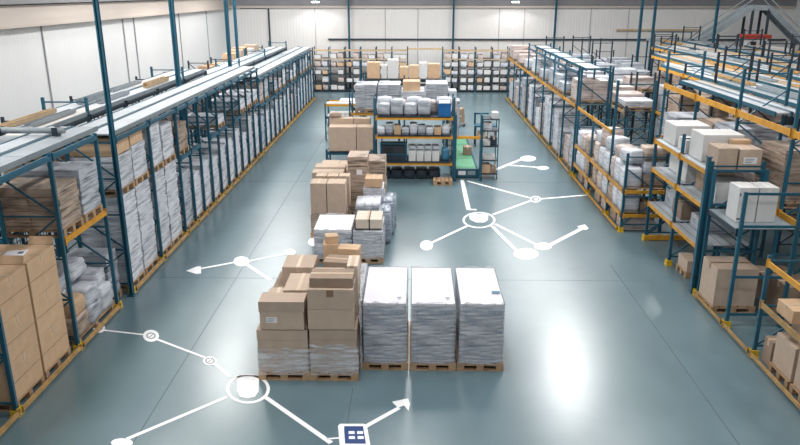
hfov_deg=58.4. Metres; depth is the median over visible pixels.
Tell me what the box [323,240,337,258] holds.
carton
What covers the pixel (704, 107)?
pallet
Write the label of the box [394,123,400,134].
carton
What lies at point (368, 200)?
wrapped bundle
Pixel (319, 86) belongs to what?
storage box
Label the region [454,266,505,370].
pallet
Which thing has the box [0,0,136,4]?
trim
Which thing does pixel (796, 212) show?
pallet
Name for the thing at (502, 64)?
storage box
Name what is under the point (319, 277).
carton
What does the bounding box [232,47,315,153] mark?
rack
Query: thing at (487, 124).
carton
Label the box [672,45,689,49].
channel
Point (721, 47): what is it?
rack
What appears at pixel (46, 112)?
channel
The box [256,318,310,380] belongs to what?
pallet
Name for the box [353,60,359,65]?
storage box
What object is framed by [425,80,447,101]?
pallet
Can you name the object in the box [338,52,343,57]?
storage box
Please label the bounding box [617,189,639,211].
wrapped bundle
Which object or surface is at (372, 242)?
pallet
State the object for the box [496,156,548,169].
sign
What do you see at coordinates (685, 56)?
channel
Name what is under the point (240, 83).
wrapped bundle
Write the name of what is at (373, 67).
carton
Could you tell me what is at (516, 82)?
pallet
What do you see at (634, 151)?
wrapped bundle
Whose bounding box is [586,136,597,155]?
wrapped bundle
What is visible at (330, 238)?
carton
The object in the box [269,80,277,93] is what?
pallet
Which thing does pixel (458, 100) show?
pallet
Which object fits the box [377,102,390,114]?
wrapped bundle
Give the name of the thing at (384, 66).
carton
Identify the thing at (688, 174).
carton
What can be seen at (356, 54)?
storage box
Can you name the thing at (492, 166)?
carton
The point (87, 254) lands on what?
wrapped bundle
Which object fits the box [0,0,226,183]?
wall
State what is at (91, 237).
pallet
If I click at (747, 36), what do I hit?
kiosk
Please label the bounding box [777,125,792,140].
pallet
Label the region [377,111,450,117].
shelf board
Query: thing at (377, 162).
pallet
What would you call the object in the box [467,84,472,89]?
storage box
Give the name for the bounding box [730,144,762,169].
carton
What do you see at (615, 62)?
pallet
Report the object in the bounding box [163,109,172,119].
pallet
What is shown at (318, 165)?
carton
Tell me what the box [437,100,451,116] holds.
plastic bin
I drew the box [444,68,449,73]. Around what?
storage box
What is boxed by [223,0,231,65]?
column
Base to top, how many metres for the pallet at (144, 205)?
2.038 m
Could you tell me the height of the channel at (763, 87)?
0.086 m
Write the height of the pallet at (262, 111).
1.418 m
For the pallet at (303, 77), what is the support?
on the floor
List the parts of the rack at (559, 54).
floor rail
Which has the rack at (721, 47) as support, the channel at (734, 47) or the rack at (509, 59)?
the channel at (734, 47)
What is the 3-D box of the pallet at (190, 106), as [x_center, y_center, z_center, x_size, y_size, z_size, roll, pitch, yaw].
[-7.219,-3.601,23.187,1.060,0.526,1.090,0,18,1]
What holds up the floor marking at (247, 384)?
on the floor
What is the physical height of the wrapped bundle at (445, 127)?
0.316 m
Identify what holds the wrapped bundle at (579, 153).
on the rack at (624, 191)
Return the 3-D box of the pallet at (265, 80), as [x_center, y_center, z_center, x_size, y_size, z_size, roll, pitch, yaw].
[-5.847,-5.284,28.496,1.060,0.772,0.840,0,18,1]
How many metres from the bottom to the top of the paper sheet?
0.010 m
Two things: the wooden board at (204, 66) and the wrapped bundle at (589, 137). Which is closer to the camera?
the wrapped bundle at (589, 137)
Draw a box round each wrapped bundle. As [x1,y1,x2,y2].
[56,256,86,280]
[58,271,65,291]
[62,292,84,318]
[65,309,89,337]
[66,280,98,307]
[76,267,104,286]
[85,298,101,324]
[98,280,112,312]
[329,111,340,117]
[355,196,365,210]
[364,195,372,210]
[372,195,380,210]
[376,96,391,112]
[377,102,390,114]
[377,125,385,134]
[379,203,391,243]
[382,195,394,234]
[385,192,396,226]
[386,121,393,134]
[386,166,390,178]
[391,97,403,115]
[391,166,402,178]
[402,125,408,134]
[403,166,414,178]
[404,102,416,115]
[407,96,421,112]
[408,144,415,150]
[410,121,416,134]
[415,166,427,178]
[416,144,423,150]
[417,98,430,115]
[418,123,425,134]
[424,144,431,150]
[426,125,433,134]
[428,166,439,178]
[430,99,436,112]
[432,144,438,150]
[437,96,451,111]
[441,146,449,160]
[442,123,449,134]
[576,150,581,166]
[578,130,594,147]
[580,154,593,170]
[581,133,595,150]
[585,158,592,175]
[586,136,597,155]
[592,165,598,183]
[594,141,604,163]
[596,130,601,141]
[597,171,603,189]
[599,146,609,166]
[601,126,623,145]
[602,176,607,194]
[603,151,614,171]
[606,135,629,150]
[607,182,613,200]
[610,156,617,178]
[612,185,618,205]
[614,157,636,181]
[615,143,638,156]
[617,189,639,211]
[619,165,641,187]
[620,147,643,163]
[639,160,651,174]
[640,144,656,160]
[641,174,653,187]
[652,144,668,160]
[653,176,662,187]
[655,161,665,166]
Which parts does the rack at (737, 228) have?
floor rail, deck panel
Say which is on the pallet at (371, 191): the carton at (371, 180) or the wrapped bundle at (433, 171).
the carton at (371, 180)
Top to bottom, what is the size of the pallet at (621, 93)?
0.432 m
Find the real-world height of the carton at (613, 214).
0.363 m
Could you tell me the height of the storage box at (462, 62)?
0.357 m
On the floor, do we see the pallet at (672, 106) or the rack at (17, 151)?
the rack at (17, 151)
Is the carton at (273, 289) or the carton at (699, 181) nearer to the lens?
the carton at (273, 289)
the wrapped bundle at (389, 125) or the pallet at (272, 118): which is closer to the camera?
the wrapped bundle at (389, 125)
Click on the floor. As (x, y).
(584, 364)
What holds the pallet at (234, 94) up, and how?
on the rack at (128, 117)
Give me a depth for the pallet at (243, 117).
25.75 m
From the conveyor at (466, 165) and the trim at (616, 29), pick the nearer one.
the conveyor at (466, 165)
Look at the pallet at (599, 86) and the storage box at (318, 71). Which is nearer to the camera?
the pallet at (599, 86)
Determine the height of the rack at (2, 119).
3.300 m
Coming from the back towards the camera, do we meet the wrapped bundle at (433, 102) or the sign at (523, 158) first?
the sign at (523, 158)
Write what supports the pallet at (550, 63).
on the rack at (559, 54)
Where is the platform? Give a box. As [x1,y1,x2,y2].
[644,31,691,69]
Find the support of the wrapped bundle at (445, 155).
on the shelf board at (440, 159)
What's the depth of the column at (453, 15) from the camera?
45.53 m
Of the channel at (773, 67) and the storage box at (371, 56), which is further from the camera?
the storage box at (371, 56)
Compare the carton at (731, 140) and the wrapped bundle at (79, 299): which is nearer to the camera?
the wrapped bundle at (79, 299)
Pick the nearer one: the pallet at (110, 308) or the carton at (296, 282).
the carton at (296, 282)
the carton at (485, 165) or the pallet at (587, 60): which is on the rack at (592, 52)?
the pallet at (587, 60)
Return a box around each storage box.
[314,54,321,57]
[315,60,321,65]
[315,69,321,73]
[315,83,322,89]
[322,75,328,81]
[323,60,327,65]
[323,83,328,89]
[330,53,336,57]
[331,84,337,89]
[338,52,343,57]
[338,76,343,81]
[338,85,344,89]
[353,52,359,57]
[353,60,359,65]
[353,68,359,73]
[362,54,367,58]
[369,54,374,58]
[378,53,383,58]
[384,53,390,58]
[400,54,406,58]
[444,52,450,58]
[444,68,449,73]
[451,61,457,66]
[452,53,457,58]
[459,84,465,89]
[460,53,466,58]
[460,60,465,66]
[460,68,466,73]
[460,77,465,81]
[467,69,473,73]
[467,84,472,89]
[468,53,473,58]
[468,61,473,66]
[476,62,482,66]
[476,84,481,89]
[477,68,481,73]
[483,60,490,66]
[483,69,490,73]
[483,85,489,89]
[484,76,489,81]
[492,76,498,81]
[492,83,498,89]
[493,54,499,58]
[493,60,499,66]
[499,68,506,73]
[499,77,505,81]
[499,85,505,89]
[500,62,507,66]
[501,52,506,58]
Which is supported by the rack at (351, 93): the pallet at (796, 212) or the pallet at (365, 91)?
the pallet at (365, 91)
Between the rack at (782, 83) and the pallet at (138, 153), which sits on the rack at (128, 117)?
the pallet at (138, 153)
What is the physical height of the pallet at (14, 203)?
0.854 m
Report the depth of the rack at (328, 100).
30.29 m
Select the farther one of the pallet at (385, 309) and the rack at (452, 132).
the rack at (452, 132)
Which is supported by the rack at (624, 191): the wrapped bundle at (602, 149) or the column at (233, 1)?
the wrapped bundle at (602, 149)
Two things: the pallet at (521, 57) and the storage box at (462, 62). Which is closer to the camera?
the pallet at (521, 57)
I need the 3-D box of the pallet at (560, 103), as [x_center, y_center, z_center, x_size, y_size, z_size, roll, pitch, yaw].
[6.557,-3.982,29.039,0.950,1.759,0.970,0,18,1]
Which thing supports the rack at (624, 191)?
on the floor
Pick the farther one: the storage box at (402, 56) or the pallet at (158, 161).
the storage box at (402, 56)
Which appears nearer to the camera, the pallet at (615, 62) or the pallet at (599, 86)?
the pallet at (599, 86)
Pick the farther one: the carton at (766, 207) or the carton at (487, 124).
the carton at (487, 124)
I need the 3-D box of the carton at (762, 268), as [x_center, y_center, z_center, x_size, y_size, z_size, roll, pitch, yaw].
[7.766,1.253,14.849,0.706,0.503,0.701,0,18,1]
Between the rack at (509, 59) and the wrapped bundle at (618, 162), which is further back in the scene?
the rack at (509, 59)
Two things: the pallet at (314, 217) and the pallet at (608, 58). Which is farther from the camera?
the pallet at (608, 58)
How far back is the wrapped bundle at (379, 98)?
23.75 m
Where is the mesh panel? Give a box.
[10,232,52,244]
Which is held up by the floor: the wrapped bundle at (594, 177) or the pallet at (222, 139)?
the pallet at (222, 139)
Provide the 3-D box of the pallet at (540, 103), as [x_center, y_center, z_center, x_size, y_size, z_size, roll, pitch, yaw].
[6.601,-4.463,31.195,0.950,1.352,0.970,0,18,1]
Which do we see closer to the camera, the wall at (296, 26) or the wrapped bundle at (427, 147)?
the wrapped bundle at (427, 147)
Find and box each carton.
[0,236,58,300]
[0,255,30,324]
[0,303,36,365]
[0,340,42,401]
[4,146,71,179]
[31,280,63,336]
[37,315,69,371]
[69,132,128,156]
[124,126,142,145]
[222,53,235,60]
[231,49,243,56]
[243,44,258,50]
[258,292,307,329]
[268,287,283,291]
[282,254,317,284]
[283,273,309,317]
[307,278,355,309]
[308,300,356,329]
[309,268,354,287]
[310,178,327,213]
[312,169,344,178]
[315,163,346,172]
[316,173,327,178]
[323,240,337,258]
[323,254,348,268]
[325,233,338,243]
[327,173,338,179]
[327,178,346,213]
[328,124,356,150]
[329,117,353,124]
[337,244,361,266]
[339,173,350,205]
[347,255,359,313]
[354,117,370,124]
[354,210,382,229]
[356,124,373,150]
[365,174,382,186]
[367,61,379,78]
[381,64,386,78]
[388,58,398,78]
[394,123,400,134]
[400,66,407,78]
[403,79,419,90]
[409,64,418,78]
[409,151,415,160]
[416,151,423,160]
[419,62,426,78]
[424,150,430,160]
[428,63,439,78]
[432,151,438,160]
[434,125,440,134]
[459,107,463,114]
[459,115,464,122]
[463,145,471,154]
[477,130,485,137]
[482,153,494,159]
[482,162,489,172]
[483,121,491,129]
[483,139,489,145]
[490,135,496,145]
[490,164,495,172]
[491,111,498,118]
[578,172,584,183]
[584,177,594,190]
[594,190,601,202]
[601,197,610,210]
[610,207,616,221]
[616,213,653,229]
[638,198,647,210]
[663,120,710,145]
[665,189,684,207]
[669,154,677,172]
[672,197,714,219]
[676,159,696,182]
[678,136,690,151]
[678,253,708,271]
[689,129,744,160]
[690,212,730,232]
[695,170,736,190]
[699,256,759,306]
[706,143,737,169]
[713,177,750,202]
[725,182,758,221]
[728,138,751,143]
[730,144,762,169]
[750,182,779,221]
[756,266,793,300]
[761,336,776,365]
[765,274,799,318]
[772,332,799,380]
[776,299,799,323]
[785,298,799,331]
[793,352,799,390]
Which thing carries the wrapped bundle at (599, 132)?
on the wrapped bundle at (598, 144)
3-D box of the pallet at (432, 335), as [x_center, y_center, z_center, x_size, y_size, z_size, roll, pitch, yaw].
[0.557,1.621,12.470,0.770,1.263,1.620,0,18,1]
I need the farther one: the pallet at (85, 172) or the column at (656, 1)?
the column at (656, 1)
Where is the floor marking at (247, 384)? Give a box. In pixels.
[93,323,409,444]
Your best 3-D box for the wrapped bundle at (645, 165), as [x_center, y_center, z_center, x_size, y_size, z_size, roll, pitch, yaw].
[6.449,-1.481,18.669,0.316,0.363,0.566,0,18,1]
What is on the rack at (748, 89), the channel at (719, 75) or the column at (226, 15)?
the channel at (719, 75)
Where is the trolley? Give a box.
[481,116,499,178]
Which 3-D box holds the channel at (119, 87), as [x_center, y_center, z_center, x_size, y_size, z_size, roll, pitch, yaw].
[-7.589,-3.798,19.811,0.140,0.081,2.015,0,18,1]
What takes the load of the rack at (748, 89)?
on the floor
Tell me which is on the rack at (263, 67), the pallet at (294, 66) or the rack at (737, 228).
the pallet at (294, 66)
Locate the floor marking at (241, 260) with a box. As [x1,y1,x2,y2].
[187,237,313,279]
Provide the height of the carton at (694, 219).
0.291 m
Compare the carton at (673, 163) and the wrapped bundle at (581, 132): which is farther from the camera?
the wrapped bundle at (581, 132)
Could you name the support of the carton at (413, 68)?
on the shelf board
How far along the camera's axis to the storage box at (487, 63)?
44.46 m
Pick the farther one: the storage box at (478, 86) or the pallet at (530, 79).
the storage box at (478, 86)
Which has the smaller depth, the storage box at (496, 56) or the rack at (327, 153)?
the rack at (327, 153)
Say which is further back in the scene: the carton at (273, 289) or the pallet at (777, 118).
the pallet at (777, 118)
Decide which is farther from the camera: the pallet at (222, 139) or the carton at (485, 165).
the carton at (485, 165)
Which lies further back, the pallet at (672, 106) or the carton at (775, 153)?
the pallet at (672, 106)
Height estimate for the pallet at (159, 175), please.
2.041 m
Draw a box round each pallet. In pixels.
[0,178,83,237]
[0,374,44,411]
[21,161,102,222]
[43,347,70,379]
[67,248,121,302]
[69,303,113,346]
[70,149,134,196]
[81,188,145,290]
[129,140,148,185]
[134,178,158,274]
[138,121,163,174]
[148,167,172,256]
[158,121,175,165]
[160,120,188,156]
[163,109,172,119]
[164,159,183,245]
[175,159,212,209]
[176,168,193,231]
[185,155,220,200]
[187,103,194,113]
[188,93,208,112]
[188,113,224,129]
[189,170,203,220]
[191,143,228,191]
[201,137,235,183]
[206,128,241,176]
[209,97,245,113]
[216,92,251,108]
[222,115,254,164]
[226,89,257,103]
[229,112,259,157]
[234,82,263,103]
[239,132,248,169]
[240,79,268,99]
[244,110,270,145]
[250,109,274,140]
[254,100,278,135]
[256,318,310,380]
[257,115,265,151]
[258,77,281,89]
[261,69,285,86]
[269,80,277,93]
[270,87,290,123]
[270,95,286,127]
[273,271,284,287]
[275,63,295,78]
[275,99,282,131]
[286,59,301,75]
[286,70,292,82]
[287,78,302,109]
[289,87,296,116]
[289,93,293,119]
[295,87,299,112]
[297,75,307,104]
[301,70,312,98]
[301,77,305,106]
[307,77,310,101]
[309,266,364,380]
[311,206,350,237]
[313,213,354,262]
[322,160,346,163]
[347,151,368,214]
[352,217,385,262]
[355,81,377,112]
[360,263,368,318]
[362,266,408,369]
[363,181,385,203]
[369,154,386,191]
[378,81,400,97]
[401,87,423,99]
[409,266,455,370]
[420,83,425,97]
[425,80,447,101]
[433,177,452,184]
[445,98,459,135]
[448,88,456,98]
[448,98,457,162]
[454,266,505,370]
[509,45,530,58]
[509,81,512,100]
[511,50,533,60]
[511,80,521,103]
[514,86,517,108]
[517,53,540,65]
[517,84,521,109]
[520,77,541,114]
[523,87,528,117]
[524,59,531,69]
[527,84,551,122]
[530,94,551,125]
[531,57,557,75]
[534,107,539,132]
[538,103,544,134]
[539,68,549,80]
[542,95,569,140]
[546,101,574,146]
[548,67,578,86]
[551,108,582,153]
[553,72,586,91]
[556,127,570,157]
[558,81,571,95]
[562,134,570,166]
[567,126,600,173]
[570,77,607,104]
[572,53,593,57]
[583,59,603,61]
[583,70,603,74]
[587,74,608,79]
[593,63,616,67]
[607,57,630,62]
[608,67,637,80]
[609,91,644,104]
[612,60,636,66]
[613,84,634,90]
[617,97,652,110]
[618,62,643,68]
[622,75,653,91]
[637,69,649,75]
[649,71,669,117]
[654,84,681,137]
[660,112,712,137]
[667,90,696,111]
[672,74,691,90]
[675,263,690,278]
[696,117,745,128]
[697,91,742,116]
[697,291,755,313]
[714,121,778,172]
[729,107,781,124]
[733,172,756,181]
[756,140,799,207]
[768,362,793,389]
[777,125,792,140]
[788,384,799,402]
[791,204,797,218]
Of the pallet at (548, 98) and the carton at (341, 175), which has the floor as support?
the pallet at (548, 98)
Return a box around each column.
[92,0,136,296]
[168,0,185,152]
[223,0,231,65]
[232,0,238,58]
[347,0,350,87]
[451,0,454,87]
[553,0,557,47]
[630,0,643,109]
[645,0,657,96]
[711,0,719,44]
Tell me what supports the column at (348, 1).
on the floor
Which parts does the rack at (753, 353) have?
floor rail, floor rail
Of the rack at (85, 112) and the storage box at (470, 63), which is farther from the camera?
the storage box at (470, 63)
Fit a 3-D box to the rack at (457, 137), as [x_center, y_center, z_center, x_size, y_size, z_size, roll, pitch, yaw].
[2.256,-2.488,23.689,0.930,2.200,0.414,0,18,1]
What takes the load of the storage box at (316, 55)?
on the shelving rack at (329, 48)
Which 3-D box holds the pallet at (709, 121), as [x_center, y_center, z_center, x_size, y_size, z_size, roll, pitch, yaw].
[8.106,-2.039,17.981,1.060,1.047,1.040,0,18,1]
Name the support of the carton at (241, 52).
on the rack at (2, 119)
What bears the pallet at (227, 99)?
on the rack at (128, 117)
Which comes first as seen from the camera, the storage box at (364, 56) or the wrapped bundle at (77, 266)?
the wrapped bundle at (77, 266)
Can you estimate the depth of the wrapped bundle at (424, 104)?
23.26 m
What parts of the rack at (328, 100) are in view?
flat panel, flat panel, flat panel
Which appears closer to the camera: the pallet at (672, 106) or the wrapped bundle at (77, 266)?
the wrapped bundle at (77, 266)
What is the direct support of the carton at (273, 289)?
on the pallet at (284, 353)
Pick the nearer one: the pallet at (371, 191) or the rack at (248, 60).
the pallet at (371, 191)
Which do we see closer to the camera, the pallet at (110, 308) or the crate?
the pallet at (110, 308)
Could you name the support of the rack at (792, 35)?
on the floor
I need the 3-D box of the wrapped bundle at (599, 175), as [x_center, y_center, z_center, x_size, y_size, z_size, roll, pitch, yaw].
[6.061,-1.268,20.955,0.508,0.522,0.509,0,18,-1]
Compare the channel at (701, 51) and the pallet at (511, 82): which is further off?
the pallet at (511, 82)
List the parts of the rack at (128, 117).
floor rail, floor rail, floor rail, floor rail, floor rail, floor rail, floor rail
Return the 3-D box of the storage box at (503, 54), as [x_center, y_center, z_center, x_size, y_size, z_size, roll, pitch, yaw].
[6.476,-10.407,44.566,0.342,0.343,0.606,0,18,1]
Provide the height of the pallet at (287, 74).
0.525 m
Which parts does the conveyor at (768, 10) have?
rail, hand rail, rail, hand rail, leg, leg, leg, rail, leg, rail, rail, hand rail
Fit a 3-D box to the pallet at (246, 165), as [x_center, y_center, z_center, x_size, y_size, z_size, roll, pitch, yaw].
[-5.930,-2.465,25.076,0.980,1.303,0.842,0,18,1]
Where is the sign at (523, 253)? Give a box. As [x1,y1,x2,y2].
[420,180,587,259]
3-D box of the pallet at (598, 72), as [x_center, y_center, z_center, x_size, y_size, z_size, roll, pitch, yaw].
[8.360,-6.383,31.516,1.040,0.610,0.970,0,18,1]
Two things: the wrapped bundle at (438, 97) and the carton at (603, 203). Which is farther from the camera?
the wrapped bundle at (438, 97)
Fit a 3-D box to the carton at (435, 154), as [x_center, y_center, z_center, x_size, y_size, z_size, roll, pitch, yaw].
[1.189,-2.272,23.939,0.230,0.343,0.506,0,18,1]
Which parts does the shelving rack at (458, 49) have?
shelf, shelf, shelf, shelf, shelf, shelf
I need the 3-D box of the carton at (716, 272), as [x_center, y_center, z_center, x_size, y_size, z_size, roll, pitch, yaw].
[6.524,1.160,14.214,0.806,0.783,0.720,0,18,1]
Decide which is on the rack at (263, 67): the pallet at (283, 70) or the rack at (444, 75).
the pallet at (283, 70)
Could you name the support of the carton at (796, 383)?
on the pallet
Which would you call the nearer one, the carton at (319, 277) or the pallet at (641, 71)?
the carton at (319, 277)
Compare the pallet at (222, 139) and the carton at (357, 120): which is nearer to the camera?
the pallet at (222, 139)
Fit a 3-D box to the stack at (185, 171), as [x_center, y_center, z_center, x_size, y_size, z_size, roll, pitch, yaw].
[-6.061,-0.567,18.755,0.980,1.571,0.841,0,18,1]
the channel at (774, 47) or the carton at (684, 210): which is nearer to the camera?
the carton at (684, 210)
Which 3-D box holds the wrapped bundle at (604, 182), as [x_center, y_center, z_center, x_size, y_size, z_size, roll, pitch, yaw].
[6.060,-1.087,20.384,0.529,0.527,0.506,-1,18,-2]
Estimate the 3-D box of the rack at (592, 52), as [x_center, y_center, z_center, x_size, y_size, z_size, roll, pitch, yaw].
[9.974,-6.838,34.735,1.074,3.700,11.590,0,18,1]
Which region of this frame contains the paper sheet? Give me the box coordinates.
[4,249,28,255]
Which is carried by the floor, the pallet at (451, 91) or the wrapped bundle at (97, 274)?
the pallet at (451, 91)
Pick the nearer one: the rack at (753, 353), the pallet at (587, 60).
the rack at (753, 353)
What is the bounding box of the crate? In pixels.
[380,139,406,160]
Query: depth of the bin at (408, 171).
24.08 m
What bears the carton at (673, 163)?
on the rack at (687, 232)
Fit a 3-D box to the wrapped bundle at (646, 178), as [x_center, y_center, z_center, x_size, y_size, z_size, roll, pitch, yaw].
[6.444,-1.151,18.775,0.320,0.357,0.570,0,18,1]
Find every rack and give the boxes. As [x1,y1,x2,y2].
[0,45,262,249]
[0,67,208,257]
[0,126,122,435]
[63,66,263,293]
[186,41,286,137]
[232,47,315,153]
[298,46,407,91]
[324,99,362,139]
[325,147,373,159]
[349,89,448,146]
[363,72,445,146]
[373,93,455,180]
[442,46,542,91]
[454,113,482,180]
[506,57,547,118]
[523,43,611,174]
[545,36,655,144]
[571,36,656,141]
[571,66,669,232]
[595,50,653,118]
[641,134,766,294]
[644,34,799,209]
[645,32,799,124]
[652,51,799,275]
[652,52,799,252]
[657,34,799,124]
[682,26,797,76]
[693,169,799,327]
[721,255,799,409]
[742,29,799,57]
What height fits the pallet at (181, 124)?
0.794 m
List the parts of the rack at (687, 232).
deck panel, deck panel, deck panel, deck panel, deck panel, deck panel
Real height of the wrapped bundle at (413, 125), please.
0.379 m
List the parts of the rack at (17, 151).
floor rail, floor rail, floor rail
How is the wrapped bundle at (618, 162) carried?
on the rack at (624, 191)
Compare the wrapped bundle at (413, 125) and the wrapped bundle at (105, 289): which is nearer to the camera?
the wrapped bundle at (105, 289)
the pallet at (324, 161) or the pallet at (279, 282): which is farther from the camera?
the pallet at (324, 161)
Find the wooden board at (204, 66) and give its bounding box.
[198,64,214,68]
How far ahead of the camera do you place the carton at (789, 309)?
11.36 m
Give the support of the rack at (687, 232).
on the floor
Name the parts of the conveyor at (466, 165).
rail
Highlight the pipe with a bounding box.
[0,126,65,135]
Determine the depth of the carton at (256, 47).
38.45 m
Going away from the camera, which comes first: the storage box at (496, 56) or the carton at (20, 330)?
the carton at (20, 330)
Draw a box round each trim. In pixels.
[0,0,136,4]
[0,0,230,29]
[40,11,210,108]
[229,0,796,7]
[267,8,629,83]
[328,38,785,40]
[616,29,698,30]
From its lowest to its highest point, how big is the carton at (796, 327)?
0.503 m
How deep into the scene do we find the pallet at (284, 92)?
33.73 m
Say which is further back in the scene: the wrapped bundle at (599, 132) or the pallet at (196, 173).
the wrapped bundle at (599, 132)
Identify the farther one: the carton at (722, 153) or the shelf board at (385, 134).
the shelf board at (385, 134)
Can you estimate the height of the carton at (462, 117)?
0.363 m
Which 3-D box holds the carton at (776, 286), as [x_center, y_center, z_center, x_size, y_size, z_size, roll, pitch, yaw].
[7.729,1.442,14.017,0.706,0.653,0.700,0,18,1]
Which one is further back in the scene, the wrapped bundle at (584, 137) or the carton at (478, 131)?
the carton at (478, 131)
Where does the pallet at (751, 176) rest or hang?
on the rack at (739, 98)
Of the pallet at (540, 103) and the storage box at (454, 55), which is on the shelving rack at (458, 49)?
the storage box at (454, 55)
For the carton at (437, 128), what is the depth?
23.45 m
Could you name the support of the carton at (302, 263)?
on the pallet
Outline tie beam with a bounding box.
[408,48,443,49]
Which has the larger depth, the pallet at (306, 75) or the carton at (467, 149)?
the pallet at (306, 75)
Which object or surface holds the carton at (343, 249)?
on the pallet
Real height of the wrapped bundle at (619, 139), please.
0.381 m
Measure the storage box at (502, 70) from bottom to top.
0.311 m
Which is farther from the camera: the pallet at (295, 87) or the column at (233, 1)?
the pallet at (295, 87)
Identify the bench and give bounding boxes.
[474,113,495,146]
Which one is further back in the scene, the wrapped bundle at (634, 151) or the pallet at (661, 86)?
the pallet at (661, 86)
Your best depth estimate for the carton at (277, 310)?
11.28 m
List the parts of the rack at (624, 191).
floor rail, floor rail, deck panel, floor rail, deck panel, deck panel, deck panel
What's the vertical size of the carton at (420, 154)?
0.343 m
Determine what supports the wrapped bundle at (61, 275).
on the wrapped bundle
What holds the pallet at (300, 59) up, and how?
on the rack at (263, 67)
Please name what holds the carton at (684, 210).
on the rack at (687, 232)
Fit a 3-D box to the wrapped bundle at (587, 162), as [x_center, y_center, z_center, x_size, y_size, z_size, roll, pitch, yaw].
[6.105,-1.770,22.527,0.529,0.514,0.506,2,18,6]
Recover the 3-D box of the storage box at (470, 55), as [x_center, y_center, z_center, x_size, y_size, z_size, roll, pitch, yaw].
[4.437,-10.393,44.614,0.308,0.287,0.606,0,18,1]
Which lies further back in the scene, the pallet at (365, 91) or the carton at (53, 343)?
the pallet at (365, 91)
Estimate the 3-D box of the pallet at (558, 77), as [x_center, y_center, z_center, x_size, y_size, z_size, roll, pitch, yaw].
[6.504,-5.378,27.360,1.080,0.647,0.950,0,18,1]
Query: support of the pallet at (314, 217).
on the floor
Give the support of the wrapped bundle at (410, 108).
on the shelf board at (436, 113)
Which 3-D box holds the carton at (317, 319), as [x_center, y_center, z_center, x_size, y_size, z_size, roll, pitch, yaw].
[-1.081,1.453,11.484,0.736,0.343,0.501,0,18,1]
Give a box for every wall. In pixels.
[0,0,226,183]
[228,8,794,87]
[789,0,799,79]
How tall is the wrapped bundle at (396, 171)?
0.317 m
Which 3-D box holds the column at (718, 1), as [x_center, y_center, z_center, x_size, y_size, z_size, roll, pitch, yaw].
[16.372,-10.475,37.054,0.185,9.200,0.185,0,18,1]
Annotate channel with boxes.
[0,108,56,126]
[24,109,75,126]
[76,91,110,103]
[96,90,129,102]
[110,80,141,91]
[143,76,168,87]
[660,39,682,43]
[664,62,692,69]
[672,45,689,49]
[677,55,702,60]
[686,44,708,49]
[696,50,727,57]
[707,61,737,68]
[712,73,755,84]
[721,51,742,54]
[725,45,751,50]
[733,59,761,65]
[736,71,777,81]
[754,57,787,64]
[756,85,797,98]
[759,51,790,57]
[766,45,791,50]
[767,66,799,73]
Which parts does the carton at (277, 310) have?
lid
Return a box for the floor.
[0,87,799,444]
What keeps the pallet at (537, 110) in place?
on the floor
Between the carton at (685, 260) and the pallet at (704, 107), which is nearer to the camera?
the carton at (685, 260)
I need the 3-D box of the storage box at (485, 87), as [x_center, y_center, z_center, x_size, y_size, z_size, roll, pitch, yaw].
[5.457,-8.540,45.190,0.407,0.245,0.606,0,18,1]
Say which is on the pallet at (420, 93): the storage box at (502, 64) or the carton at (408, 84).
the carton at (408, 84)
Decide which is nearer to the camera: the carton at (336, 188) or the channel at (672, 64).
the carton at (336, 188)
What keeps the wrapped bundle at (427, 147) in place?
on the carton at (427, 154)
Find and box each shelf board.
[366,76,442,79]
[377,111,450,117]
[377,129,450,135]
[387,155,449,162]
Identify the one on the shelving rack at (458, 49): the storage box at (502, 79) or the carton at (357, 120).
the storage box at (502, 79)
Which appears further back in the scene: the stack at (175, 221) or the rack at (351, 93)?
the rack at (351, 93)
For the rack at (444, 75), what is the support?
on the floor
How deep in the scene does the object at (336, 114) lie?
23.96 m
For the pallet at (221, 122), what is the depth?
21.51 m
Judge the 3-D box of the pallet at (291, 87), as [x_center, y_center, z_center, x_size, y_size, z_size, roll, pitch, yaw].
[-5.708,-5.961,35.631,0.980,1.481,0.841,0,18,1]
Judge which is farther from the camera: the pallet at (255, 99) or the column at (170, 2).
the pallet at (255, 99)
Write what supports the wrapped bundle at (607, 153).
on the rack at (624, 191)
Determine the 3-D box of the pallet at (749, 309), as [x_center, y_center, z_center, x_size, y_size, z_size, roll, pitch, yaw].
[6.524,1.601,14.356,0.860,0.142,0.760,0,18,1]
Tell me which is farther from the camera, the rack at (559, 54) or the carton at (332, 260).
the rack at (559, 54)
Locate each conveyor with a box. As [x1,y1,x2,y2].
[456,139,478,176]
[693,0,799,58]
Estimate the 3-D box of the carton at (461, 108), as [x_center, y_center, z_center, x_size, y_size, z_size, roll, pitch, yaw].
[2.851,-5.224,33.566,0.321,0.303,0.366,0,18,1]
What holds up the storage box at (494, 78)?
on the shelving rack at (458, 49)
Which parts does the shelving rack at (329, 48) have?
shelf, shelf, shelf, shelf, shelf, shelf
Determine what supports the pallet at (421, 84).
on the rack at (444, 75)
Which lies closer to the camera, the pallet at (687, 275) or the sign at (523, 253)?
the pallet at (687, 275)
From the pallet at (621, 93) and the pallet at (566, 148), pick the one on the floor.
the pallet at (566, 148)
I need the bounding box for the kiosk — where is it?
[739,34,771,70]
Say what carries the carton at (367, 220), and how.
on the pallet at (372, 242)

